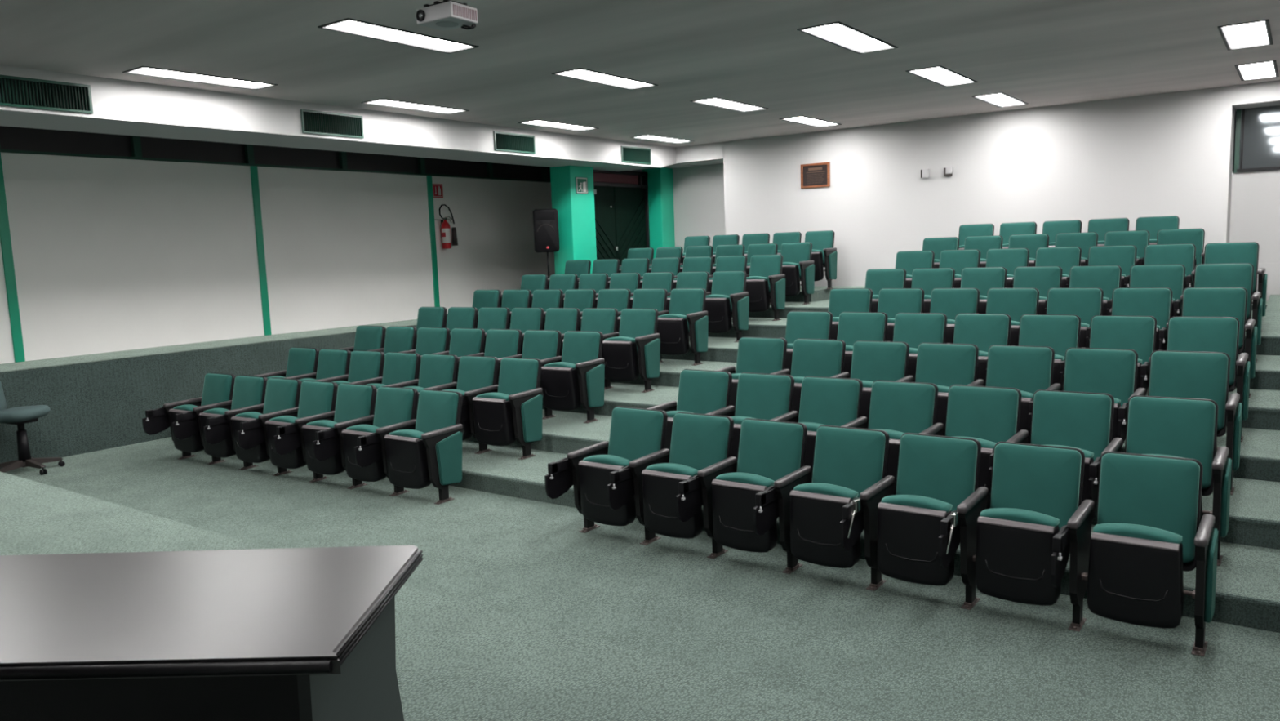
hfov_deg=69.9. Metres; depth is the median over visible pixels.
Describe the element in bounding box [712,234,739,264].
chair
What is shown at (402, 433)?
seat cushion
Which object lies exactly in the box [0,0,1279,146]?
ceiling
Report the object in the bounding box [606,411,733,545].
chair
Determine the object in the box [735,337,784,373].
backrest cushion
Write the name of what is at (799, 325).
backrest cushion
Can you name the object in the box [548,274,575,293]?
backrest cushion
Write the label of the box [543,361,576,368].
seat cushion
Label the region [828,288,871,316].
backrest cushion
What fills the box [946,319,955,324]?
seat cushion
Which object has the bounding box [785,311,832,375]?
chair
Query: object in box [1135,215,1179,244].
chair
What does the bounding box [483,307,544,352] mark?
chair
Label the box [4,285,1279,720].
floor
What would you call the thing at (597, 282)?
backrest cushion
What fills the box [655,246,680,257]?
backrest cushion
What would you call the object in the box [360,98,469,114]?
ceiling light
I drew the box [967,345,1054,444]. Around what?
chair
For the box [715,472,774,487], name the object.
seat cushion
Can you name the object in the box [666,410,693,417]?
seat cushion
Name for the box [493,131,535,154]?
air vent
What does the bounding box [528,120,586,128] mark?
diffuser
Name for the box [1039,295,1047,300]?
seat cushion
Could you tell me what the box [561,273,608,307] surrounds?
chair
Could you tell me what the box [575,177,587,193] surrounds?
exit sign
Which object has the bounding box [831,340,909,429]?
chair
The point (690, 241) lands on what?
backrest cushion
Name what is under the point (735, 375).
seat cushion
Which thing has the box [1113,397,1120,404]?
seat cushion
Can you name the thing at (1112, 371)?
backrest cushion
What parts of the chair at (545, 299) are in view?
backrest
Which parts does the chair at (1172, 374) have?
armrest, backrest, seat, leg, foot plate, armrest, panel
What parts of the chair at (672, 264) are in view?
backrest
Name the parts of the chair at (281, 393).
leg, armrest, foot plate, seat, backrest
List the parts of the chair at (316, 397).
leg, armrest, foot plate, seat, backrest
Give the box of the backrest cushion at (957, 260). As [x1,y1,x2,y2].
[939,249,978,275]
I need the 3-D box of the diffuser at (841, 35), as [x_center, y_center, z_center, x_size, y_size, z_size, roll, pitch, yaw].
[1.847,-2.854,8.049,0.304,0.008,1.264,3,9,36]
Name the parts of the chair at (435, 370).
armrest, leg, backrest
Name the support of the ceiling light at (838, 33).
attached to the ceiling
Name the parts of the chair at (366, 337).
armrest, backrest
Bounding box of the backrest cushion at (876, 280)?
[864,269,904,294]
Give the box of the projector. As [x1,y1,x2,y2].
[416,0,477,31]
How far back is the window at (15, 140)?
12.76 m
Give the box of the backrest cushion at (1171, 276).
[1129,264,1183,315]
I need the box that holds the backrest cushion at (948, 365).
[915,343,976,386]
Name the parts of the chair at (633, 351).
leg, armrest, seat, backrest, armrest, leg, foot plate, panel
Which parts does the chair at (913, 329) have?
seat, backrest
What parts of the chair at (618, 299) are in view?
leg, backrest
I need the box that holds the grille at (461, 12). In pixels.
[453,4,476,21]
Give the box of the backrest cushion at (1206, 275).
[1194,263,1252,319]
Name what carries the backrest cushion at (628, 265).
on the chair at (640, 265)
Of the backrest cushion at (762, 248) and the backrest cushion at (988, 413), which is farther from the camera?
the backrest cushion at (762, 248)
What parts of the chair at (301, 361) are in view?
armrest, backrest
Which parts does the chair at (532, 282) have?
backrest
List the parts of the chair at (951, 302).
seat, backrest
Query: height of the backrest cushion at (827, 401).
0.521 m
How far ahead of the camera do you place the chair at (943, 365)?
7.33 m
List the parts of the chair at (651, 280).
seat, backrest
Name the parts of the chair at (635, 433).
leg, armrest, foot plate, seat, backrest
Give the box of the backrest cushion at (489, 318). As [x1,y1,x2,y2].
[477,307,506,333]
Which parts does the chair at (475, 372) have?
armrest, leg, seat, backrest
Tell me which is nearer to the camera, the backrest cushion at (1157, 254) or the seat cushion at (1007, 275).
the backrest cushion at (1157, 254)
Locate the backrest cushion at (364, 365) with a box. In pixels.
[347,351,381,382]
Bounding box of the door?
[593,169,649,265]
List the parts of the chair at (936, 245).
backrest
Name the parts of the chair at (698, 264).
backrest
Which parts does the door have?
transom panel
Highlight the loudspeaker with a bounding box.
[533,208,559,252]
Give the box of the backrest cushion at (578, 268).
[564,260,589,277]
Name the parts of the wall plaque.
plate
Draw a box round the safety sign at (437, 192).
[432,183,443,197]
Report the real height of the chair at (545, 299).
0.898 m
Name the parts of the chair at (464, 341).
armrest, backrest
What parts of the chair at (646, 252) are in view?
backrest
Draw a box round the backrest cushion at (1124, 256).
[1088,245,1135,275]
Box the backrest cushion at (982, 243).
[964,235,1001,258]
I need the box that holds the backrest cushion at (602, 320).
[581,308,615,334]
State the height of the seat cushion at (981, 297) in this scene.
0.372 m
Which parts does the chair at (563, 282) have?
backrest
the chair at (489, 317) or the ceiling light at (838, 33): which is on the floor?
the chair at (489, 317)
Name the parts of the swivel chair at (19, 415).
backrest, arm, arm, seat, arm, arm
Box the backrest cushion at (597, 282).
[578,273,606,293]
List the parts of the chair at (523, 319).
backrest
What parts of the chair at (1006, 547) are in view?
hinge arm, foot plate, armrest, leg, seat, backrest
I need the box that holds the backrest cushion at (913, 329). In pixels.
[893,313,944,348]
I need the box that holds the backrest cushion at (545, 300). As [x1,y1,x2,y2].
[531,289,560,311]
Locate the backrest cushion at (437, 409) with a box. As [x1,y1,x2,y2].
[415,390,458,432]
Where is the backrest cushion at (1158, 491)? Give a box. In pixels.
[1097,453,1199,563]
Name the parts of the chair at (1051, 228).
backrest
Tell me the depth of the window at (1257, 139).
11.91 m
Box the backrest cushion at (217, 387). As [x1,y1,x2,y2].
[200,373,231,405]
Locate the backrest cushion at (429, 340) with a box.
[415,327,447,355]
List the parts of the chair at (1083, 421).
armrest, leg, backrest, seat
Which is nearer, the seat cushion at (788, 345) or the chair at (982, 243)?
the seat cushion at (788, 345)
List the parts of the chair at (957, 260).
seat, backrest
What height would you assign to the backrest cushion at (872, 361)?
0.521 m
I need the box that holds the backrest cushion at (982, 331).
[953,314,1008,351]
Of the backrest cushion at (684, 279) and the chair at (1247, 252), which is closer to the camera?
the chair at (1247, 252)
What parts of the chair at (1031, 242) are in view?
backrest, seat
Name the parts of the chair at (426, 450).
armrest, leg, foot plate, seat, armrest, backrest, leg, foot plate, panel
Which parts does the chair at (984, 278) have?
seat, backrest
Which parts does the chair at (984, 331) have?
seat, backrest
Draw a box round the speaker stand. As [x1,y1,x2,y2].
[546,252,550,278]
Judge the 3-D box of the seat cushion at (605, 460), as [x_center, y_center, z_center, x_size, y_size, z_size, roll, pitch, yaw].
[-0.221,0.870,6.622,0.392,0.372,0.135,3,9,36]
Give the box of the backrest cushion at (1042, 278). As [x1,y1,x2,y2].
[1013,266,1060,297]
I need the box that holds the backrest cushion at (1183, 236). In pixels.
[1157,228,1203,265]
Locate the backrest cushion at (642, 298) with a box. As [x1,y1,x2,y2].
[632,288,665,311]
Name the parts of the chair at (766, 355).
armrest, seat, backrest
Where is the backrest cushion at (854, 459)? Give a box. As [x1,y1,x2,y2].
[812,426,885,497]
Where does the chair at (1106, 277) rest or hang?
on the floor
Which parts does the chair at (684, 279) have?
seat, backrest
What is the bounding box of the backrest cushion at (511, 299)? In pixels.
[501,289,528,311]
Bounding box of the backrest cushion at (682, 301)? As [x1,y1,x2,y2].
[668,288,703,331]
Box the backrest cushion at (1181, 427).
[1125,396,1215,488]
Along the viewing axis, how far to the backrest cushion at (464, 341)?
10.55 m
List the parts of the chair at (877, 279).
seat, backrest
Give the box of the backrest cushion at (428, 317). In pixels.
[416,306,444,330]
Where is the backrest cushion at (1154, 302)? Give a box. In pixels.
[1111,288,1170,337]
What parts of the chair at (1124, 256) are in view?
backrest, seat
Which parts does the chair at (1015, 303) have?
backrest, seat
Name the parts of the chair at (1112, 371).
armrest, backrest, seat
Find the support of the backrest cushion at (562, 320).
on the chair at (562, 320)
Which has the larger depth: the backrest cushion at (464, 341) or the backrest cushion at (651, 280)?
the backrest cushion at (651, 280)
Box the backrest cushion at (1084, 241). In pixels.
[1055,232,1096,259]
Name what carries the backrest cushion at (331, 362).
on the chair at (331, 362)
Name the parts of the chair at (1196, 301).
backrest, leg, armrest, panel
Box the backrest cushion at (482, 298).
[472,289,498,311]
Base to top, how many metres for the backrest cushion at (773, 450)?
0.521 m
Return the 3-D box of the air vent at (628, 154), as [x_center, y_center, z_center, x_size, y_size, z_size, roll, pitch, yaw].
[-0.061,-3.455,15.431,0.018,0.260,0.830,3,9,36]
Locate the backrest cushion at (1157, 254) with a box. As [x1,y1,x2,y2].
[1144,244,1194,284]
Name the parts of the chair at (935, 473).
hinge arm, foot plate, armrest, leg, seat, backrest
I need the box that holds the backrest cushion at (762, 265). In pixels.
[749,254,781,292]
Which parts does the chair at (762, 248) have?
seat, backrest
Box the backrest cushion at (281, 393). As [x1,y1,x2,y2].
[262,377,297,413]
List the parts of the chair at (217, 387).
leg, armrest, seat, foot plate, backrest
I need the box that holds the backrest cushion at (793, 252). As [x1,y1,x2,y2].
[780,242,810,278]
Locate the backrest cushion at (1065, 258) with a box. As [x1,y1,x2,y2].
[1035,247,1079,276]
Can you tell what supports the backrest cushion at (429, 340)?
on the chair at (429, 340)
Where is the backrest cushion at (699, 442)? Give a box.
[669,413,729,470]
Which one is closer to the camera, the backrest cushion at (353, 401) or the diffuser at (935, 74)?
the backrest cushion at (353, 401)
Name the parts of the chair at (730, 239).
backrest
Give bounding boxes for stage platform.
[0,471,884,720]
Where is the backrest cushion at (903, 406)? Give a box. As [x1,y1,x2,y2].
[868,381,935,433]
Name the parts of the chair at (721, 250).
backrest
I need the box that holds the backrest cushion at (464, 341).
[448,328,481,356]
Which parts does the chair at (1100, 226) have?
backrest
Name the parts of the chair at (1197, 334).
backrest, leg, armrest, panel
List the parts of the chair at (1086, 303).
backrest, seat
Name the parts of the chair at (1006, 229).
backrest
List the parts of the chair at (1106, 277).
backrest, seat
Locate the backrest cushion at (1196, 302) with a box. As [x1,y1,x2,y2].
[1182,288,1245,349]
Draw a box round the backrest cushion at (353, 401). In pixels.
[333,383,372,422]
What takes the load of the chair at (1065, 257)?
on the floor
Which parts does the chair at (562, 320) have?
leg, backrest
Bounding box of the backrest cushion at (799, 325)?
[785,311,830,343]
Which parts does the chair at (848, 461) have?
foot plate, armrest, leg, seat, backrest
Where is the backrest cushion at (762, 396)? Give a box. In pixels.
[734,373,791,419]
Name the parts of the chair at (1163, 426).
armrest, backrest, seat, leg, foot plate, armrest, panel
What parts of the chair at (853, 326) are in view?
seat, backrest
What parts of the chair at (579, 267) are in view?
backrest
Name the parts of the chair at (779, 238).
backrest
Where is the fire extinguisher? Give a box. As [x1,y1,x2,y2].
[439,204,457,248]
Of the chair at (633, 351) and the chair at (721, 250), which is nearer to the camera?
the chair at (633, 351)
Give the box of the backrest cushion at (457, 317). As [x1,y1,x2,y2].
[446,307,475,332]
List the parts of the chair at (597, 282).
backrest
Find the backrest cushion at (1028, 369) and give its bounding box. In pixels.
[986,346,1052,394]
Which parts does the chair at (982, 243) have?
seat, backrest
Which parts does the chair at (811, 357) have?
armrest, seat, backrest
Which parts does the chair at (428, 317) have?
backrest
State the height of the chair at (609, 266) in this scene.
0.898 m
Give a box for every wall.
[0,152,555,364]
[0,319,417,468]
[672,80,1279,286]
[1252,262,1279,301]
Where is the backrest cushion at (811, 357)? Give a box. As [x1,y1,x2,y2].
[791,339,843,377]
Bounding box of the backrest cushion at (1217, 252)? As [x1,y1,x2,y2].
[1204,242,1257,293]
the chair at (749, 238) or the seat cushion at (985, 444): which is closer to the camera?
the seat cushion at (985, 444)
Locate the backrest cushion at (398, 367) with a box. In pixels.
[382,352,416,385]
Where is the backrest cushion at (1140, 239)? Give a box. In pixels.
[1104,231,1148,258]
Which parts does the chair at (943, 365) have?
armrest, seat, backrest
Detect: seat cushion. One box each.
[173,404,197,410]
[203,408,229,414]
[235,411,262,418]
[266,375,284,379]
[269,415,298,422]
[299,377,315,382]
[306,419,337,427]
[332,380,351,386]
[346,424,378,432]
[367,382,385,389]
[388,429,424,439]
[402,386,424,392]
[443,389,465,395]
[475,392,509,400]
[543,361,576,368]
[582,454,631,466]
[604,336,635,342]
[645,462,698,476]
[657,313,687,319]
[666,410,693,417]
[706,293,729,298]
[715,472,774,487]
[730,416,755,424]
[731,373,741,379]
[746,275,768,279]
[782,262,799,266]
[786,343,793,348]
[793,376,804,383]
[793,482,857,499]
[797,422,825,431]
[811,248,822,253]
[832,316,839,321]
[845,345,853,351]
[861,380,874,387]
[872,294,879,298]
[872,428,905,439]
[880,494,952,512]
[887,317,894,322]
[906,274,911,278]
[908,347,917,353]
[924,294,931,298]
[936,384,949,392]
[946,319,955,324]
[954,435,995,449]
[978,350,987,356]
[979,295,986,299]
[980,507,1059,528]
[1006,274,1013,277]
[1010,320,1019,324]
[1019,390,1033,399]
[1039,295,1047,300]
[1045,444,1093,458]
[1048,242,1055,245]
[1054,354,1064,360]
[1080,322,1088,328]
[1093,523,1182,544]
[1097,240,1104,244]
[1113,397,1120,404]
[1143,453,1182,457]
[1149,239,1156,242]
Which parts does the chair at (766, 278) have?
seat, backrest, armrest, leg, panel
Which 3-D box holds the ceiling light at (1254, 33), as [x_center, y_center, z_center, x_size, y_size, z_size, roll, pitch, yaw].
[5.640,-3.081,8.509,0.374,0.138,1.334,3,9,36]
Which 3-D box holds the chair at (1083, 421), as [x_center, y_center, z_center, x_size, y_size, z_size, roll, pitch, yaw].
[2.604,0.686,5.792,0.581,0.898,0.759,3,9,36]
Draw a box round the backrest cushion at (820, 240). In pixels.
[804,231,833,264]
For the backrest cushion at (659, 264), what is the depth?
13.79 m
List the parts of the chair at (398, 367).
armrest, leg, backrest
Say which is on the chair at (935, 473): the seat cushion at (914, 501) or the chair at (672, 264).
the seat cushion at (914, 501)
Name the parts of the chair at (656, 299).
seat, backrest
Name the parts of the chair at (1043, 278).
backrest, seat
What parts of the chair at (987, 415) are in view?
armrest, leg, backrest, seat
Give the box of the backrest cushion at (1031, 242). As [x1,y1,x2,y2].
[1008,234,1047,258]
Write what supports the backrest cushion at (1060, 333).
on the chair at (1060, 333)
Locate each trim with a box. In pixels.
[0,151,25,362]
[249,165,271,335]
[426,175,439,306]
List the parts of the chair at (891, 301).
seat, backrest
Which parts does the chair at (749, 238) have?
backrest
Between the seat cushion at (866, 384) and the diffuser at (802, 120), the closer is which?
the seat cushion at (866, 384)
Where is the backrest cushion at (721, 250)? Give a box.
[715,244,742,263]
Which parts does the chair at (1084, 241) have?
backrest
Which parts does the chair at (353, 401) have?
armrest, leg, foot plate, seat, backrest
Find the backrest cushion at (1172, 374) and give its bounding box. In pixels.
[1149,351,1228,430]
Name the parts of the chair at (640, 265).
backrest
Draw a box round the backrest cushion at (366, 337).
[353,325,382,351]
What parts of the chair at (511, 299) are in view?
backrest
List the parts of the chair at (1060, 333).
backrest, seat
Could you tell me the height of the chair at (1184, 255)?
0.898 m
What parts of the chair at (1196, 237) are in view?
backrest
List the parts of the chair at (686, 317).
armrest, seat, backrest, armrest, leg, panel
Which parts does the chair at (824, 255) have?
seat, backrest, armrest, leg, panel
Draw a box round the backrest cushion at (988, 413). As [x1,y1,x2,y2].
[945,386,1018,443]
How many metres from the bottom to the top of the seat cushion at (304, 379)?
0.372 m
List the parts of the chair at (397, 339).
armrest, backrest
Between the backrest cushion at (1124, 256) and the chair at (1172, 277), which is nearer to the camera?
the chair at (1172, 277)
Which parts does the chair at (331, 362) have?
armrest, leg, backrest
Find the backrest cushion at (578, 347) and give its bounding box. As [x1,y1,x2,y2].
[561,331,599,364]
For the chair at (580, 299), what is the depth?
12.16 m
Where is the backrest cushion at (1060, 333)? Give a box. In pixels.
[1018,315,1079,360]
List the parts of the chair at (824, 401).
armrest, leg, seat, backrest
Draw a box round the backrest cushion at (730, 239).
[712,234,737,252]
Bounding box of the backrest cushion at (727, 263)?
[715,255,745,271]
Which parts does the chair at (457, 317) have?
backrest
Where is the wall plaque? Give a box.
[800,161,830,188]
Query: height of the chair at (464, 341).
0.898 m
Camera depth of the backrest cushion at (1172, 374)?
6.36 m
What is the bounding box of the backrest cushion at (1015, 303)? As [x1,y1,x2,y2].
[986,288,1037,322]
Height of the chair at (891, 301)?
0.898 m
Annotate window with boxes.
[0,125,551,182]
[1234,105,1279,172]
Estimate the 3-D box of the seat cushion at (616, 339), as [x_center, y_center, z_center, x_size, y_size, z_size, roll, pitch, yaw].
[-0.207,-0.082,10.248,0.392,0.372,0.135,3,8,33]
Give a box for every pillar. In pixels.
[550,165,596,274]
[641,167,675,258]
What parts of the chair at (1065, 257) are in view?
backrest, seat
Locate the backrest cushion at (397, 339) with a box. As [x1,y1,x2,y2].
[383,326,413,353]
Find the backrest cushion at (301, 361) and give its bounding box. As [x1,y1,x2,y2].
[285,347,315,377]
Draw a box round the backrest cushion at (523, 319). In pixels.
[510,307,541,333]
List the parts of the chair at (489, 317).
backrest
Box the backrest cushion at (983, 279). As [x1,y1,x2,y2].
[960,267,1004,296]
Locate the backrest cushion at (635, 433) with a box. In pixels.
[607,407,663,461]
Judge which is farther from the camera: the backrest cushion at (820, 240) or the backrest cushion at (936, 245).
the backrest cushion at (820, 240)
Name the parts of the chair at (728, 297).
seat, backrest, armrest, leg, panel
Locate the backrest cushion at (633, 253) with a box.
[627,248,652,264]
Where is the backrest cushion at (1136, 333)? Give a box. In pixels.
[1089,315,1155,364]
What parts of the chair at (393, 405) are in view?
armrest, leg, foot plate, seat, backrest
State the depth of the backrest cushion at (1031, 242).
11.69 m
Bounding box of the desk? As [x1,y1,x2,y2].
[0,545,422,720]
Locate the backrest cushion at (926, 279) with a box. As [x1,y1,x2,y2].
[911,268,953,295]
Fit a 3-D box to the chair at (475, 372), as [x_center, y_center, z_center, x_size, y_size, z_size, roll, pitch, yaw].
[-1.837,0.441,9.057,0.577,0.898,0.759,3,8,33]
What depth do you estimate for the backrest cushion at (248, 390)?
9.57 m
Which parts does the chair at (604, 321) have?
leg, backrest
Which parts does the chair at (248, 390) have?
armrest, leg, foot plate, seat, backrest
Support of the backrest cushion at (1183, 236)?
on the chair at (1196, 237)
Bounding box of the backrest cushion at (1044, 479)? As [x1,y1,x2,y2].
[990,443,1081,529]
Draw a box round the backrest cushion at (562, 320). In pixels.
[544,308,577,333]
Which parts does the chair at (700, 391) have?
armrest, seat, leg, backrest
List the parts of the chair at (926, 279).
seat, backrest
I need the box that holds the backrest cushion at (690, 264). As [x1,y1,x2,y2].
[682,257,711,275]
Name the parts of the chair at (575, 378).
foot plate, leg, armrest, seat, backrest, armrest, leg, foot plate, panel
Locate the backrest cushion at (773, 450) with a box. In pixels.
[736,419,803,480]
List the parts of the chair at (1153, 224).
backrest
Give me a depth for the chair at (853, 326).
8.78 m
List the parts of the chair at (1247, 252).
backrest, leg, armrest, panel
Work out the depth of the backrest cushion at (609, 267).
14.40 m
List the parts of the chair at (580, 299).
leg, backrest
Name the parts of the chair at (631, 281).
seat, backrest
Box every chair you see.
[0,381,65,475]
[142,372,235,459]
[171,374,267,464]
[203,377,302,470]
[236,380,337,475]
[254,346,319,379]
[272,382,376,482]
[284,348,351,382]
[311,386,417,488]
[315,350,384,386]
[337,325,386,353]
[349,326,417,365]
[349,351,420,391]
[354,389,464,504]
[373,353,457,414]
[382,327,449,376]
[383,306,447,347]
[414,306,477,349]
[415,355,498,439]
[417,328,484,378]
[444,289,501,327]
[448,306,510,351]
[455,328,522,384]
[459,357,543,459]
[475,288,531,328]
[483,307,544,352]
[496,329,561,384]
[499,274,548,307]
[508,288,563,328]
[520,307,580,354]
[529,273,577,307]
[539,330,605,422]
[542,288,595,329]
[544,406,667,533]
[546,259,591,288]
[559,307,617,355]
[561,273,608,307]
[576,258,619,288]
[577,288,631,330]
[594,272,640,308]
[601,308,660,392]
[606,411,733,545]
[607,257,649,288]
[616,288,667,332]
[618,247,653,272]
[629,271,674,308]
[639,257,680,288]
[646,368,732,453]
[648,246,683,272]
[656,288,708,365]
[666,271,709,312]
[672,256,713,288]
[675,417,807,558]
[680,245,713,271]
[681,235,710,262]
[704,271,749,342]
[706,372,794,471]
[707,255,746,292]
[711,244,744,275]
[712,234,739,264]
[715,336,786,411]
[742,233,769,256]
[745,254,785,320]
[746,243,777,275]
[752,425,888,573]
[769,241,814,304]
[769,376,862,483]
[770,338,845,417]
[772,231,801,254]
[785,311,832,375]
[804,230,837,288]
[828,288,872,339]
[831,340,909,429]
[837,311,888,378]
[840,380,937,494]
[840,432,981,591]
[864,268,906,312]
[877,288,924,341]
[893,312,946,382]
[895,250,934,288]
[895,342,978,435]
[911,267,955,312]
[919,384,1022,509]
[922,236,959,267]
[929,288,979,343]
[938,441,1084,609]
[939,248,980,288]
[946,313,1011,386]
[958,223,994,249]
[960,266,1007,313]
[964,235,1003,267]
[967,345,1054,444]
[985,314,1080,384]
[986,248,1029,288]
[986,288,1039,345]
[988,389,1114,521]
[999,222,1036,248]
[1008,233,1048,266]
[1011,246,1081,288]
[1013,266,1062,314]
[1017,287,1103,347]
[1027,347,1137,439]
[1034,231,1097,266]
[1042,219,1081,247]
[1044,265,1121,315]
[1051,451,1218,656]
[1059,315,1156,391]
[1066,244,1137,287]
[1084,230,1150,266]
[1085,287,1172,350]
[1087,217,1128,245]
[1088,395,1231,565]
[1106,264,1185,316]
[1117,350,1242,494]
[1124,243,1195,288]
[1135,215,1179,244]
[1138,228,1204,270]
[1139,315,1250,441]
[1158,287,1257,397]
[1173,263,1262,362]
[1186,241,1267,331]
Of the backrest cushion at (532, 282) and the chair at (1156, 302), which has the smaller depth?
the chair at (1156, 302)
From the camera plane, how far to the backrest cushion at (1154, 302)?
8.30 m
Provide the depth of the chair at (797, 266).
13.36 m
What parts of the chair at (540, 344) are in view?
leg, armrest, backrest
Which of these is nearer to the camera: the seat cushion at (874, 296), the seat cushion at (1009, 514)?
the seat cushion at (1009, 514)
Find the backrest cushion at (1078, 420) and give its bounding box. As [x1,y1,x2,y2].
[1031,391,1111,461]
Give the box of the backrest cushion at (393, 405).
[373,386,413,427]
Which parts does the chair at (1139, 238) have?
backrest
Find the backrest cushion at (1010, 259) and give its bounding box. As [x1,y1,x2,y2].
[986,248,1027,275]
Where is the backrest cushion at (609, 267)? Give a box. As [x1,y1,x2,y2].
[591,259,617,277]
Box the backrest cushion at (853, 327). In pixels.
[837,312,885,345]
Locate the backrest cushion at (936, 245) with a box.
[922,237,957,259]
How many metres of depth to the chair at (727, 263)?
13.18 m
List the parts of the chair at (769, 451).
armrest, foot plate, leg, seat, backrest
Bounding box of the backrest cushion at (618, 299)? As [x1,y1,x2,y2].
[596,288,628,311]
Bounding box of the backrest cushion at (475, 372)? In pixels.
[456,355,495,391]
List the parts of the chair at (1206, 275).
backrest, leg, armrest, panel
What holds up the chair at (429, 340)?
on the floor
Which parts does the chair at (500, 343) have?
armrest, backrest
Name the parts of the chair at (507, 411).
armrest, leg, foot plate, seat, backrest, armrest, leg, foot plate, panel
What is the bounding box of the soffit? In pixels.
[0,65,698,171]
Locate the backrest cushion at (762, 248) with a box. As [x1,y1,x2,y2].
[746,243,776,263]
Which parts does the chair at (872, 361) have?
armrest, seat, backrest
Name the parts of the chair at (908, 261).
seat, backrest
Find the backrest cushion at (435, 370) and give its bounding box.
[417,354,454,388]
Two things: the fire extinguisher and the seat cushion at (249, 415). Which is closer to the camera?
the seat cushion at (249, 415)
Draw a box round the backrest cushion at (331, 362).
[315,349,347,379]
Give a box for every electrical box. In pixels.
[920,168,929,177]
[943,166,952,176]
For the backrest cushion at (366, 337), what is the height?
0.521 m
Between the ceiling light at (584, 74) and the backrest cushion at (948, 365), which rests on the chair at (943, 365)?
the backrest cushion at (948, 365)
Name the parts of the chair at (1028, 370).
armrest, backrest, seat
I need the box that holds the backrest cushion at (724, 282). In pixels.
[711,271,744,311]
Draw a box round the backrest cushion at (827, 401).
[798,377,859,426]
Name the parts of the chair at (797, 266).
seat, backrest, armrest, leg, panel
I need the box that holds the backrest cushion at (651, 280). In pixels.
[641,272,671,292]
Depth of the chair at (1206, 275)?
8.72 m
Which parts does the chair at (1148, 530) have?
foot plate, armrest, leg, seat, backrest, foot plate, leg, armrest, panel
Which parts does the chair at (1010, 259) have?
backrest, seat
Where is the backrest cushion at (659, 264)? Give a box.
[651,257,679,275]
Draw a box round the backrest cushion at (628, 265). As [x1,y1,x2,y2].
[621,258,647,276]
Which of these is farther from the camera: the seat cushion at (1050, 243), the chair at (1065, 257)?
the seat cushion at (1050, 243)
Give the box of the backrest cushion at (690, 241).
[683,235,708,253]
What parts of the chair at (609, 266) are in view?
backrest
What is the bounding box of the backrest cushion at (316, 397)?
[297,381,333,417]
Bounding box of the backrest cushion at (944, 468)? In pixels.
[896,434,977,511]
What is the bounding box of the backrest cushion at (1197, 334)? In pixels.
[1167,316,1237,386]
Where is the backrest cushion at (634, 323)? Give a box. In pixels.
[618,309,655,355]
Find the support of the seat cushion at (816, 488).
on the chair at (848, 461)
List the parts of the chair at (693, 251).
backrest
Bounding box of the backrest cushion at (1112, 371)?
[1063,348,1135,406]
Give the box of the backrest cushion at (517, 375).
[497,358,538,395]
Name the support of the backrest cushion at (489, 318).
on the chair at (489, 317)
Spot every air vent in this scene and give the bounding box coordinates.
[0,75,93,114]
[300,109,364,138]
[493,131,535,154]
[621,146,651,164]
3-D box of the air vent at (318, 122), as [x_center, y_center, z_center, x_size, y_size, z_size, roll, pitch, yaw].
[-3.555,-2.737,10.618,0.018,0.260,0.830,3,9,36]
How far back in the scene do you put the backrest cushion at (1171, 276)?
9.11 m
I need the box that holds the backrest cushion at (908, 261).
[895,250,933,275]
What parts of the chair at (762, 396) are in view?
armrest, leg, seat, backrest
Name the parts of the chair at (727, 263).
seat, backrest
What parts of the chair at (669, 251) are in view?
backrest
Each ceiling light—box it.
[122,66,277,89]
[317,17,479,53]
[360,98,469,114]
[517,120,598,131]
[551,67,657,89]
[630,134,693,143]
[689,97,768,111]
[779,115,841,127]
[796,21,897,53]
[905,66,977,86]
[971,92,1028,107]
[1217,19,1273,50]
[1235,60,1279,80]
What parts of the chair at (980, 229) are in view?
backrest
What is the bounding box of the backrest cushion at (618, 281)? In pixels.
[609,273,638,293]
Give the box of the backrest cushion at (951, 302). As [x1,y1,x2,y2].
[929,288,977,319]
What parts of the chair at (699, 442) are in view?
armrest, leg, foot plate, seat, backrest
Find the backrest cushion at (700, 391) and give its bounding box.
[676,369,728,413]
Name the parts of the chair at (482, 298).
backrest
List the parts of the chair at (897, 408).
armrest, leg, seat, backrest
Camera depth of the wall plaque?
14.88 m
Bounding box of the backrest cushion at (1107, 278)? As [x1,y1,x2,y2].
[1069,266,1119,300]
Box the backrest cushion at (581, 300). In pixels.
[563,289,593,311]
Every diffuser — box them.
[137,67,262,85]
[332,20,465,48]
[373,99,457,111]
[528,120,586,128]
[565,69,646,86]
[641,135,681,141]
[702,97,757,109]
[790,116,831,124]
[808,23,888,49]
[915,66,969,83]
[981,93,1021,104]
[1223,21,1268,46]
[1240,62,1275,77]
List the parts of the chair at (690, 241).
backrest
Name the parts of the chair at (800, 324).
seat, backrest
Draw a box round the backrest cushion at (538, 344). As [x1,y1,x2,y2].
[521,330,558,359]
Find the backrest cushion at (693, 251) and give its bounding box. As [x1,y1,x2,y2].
[684,245,711,257]
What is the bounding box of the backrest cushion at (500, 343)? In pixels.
[484,328,519,358]
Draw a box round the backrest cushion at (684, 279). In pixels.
[675,271,707,289]
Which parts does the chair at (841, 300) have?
seat, backrest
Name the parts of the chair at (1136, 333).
backrest, seat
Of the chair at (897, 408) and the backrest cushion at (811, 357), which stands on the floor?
the chair at (897, 408)
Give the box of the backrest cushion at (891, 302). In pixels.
[877,288,922,318]
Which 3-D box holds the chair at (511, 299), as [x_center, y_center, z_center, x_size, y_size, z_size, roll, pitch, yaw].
[-1.937,-0.512,12.662,0.577,0.898,0.759,3,8,33]
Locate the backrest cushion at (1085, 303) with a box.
[1046,288,1101,327]
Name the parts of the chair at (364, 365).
armrest, leg, backrest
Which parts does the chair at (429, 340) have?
armrest, backrest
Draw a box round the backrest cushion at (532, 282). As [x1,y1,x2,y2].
[520,275,546,293]
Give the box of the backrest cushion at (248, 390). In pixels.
[231,375,263,409]
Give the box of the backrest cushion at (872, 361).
[850,341,906,381]

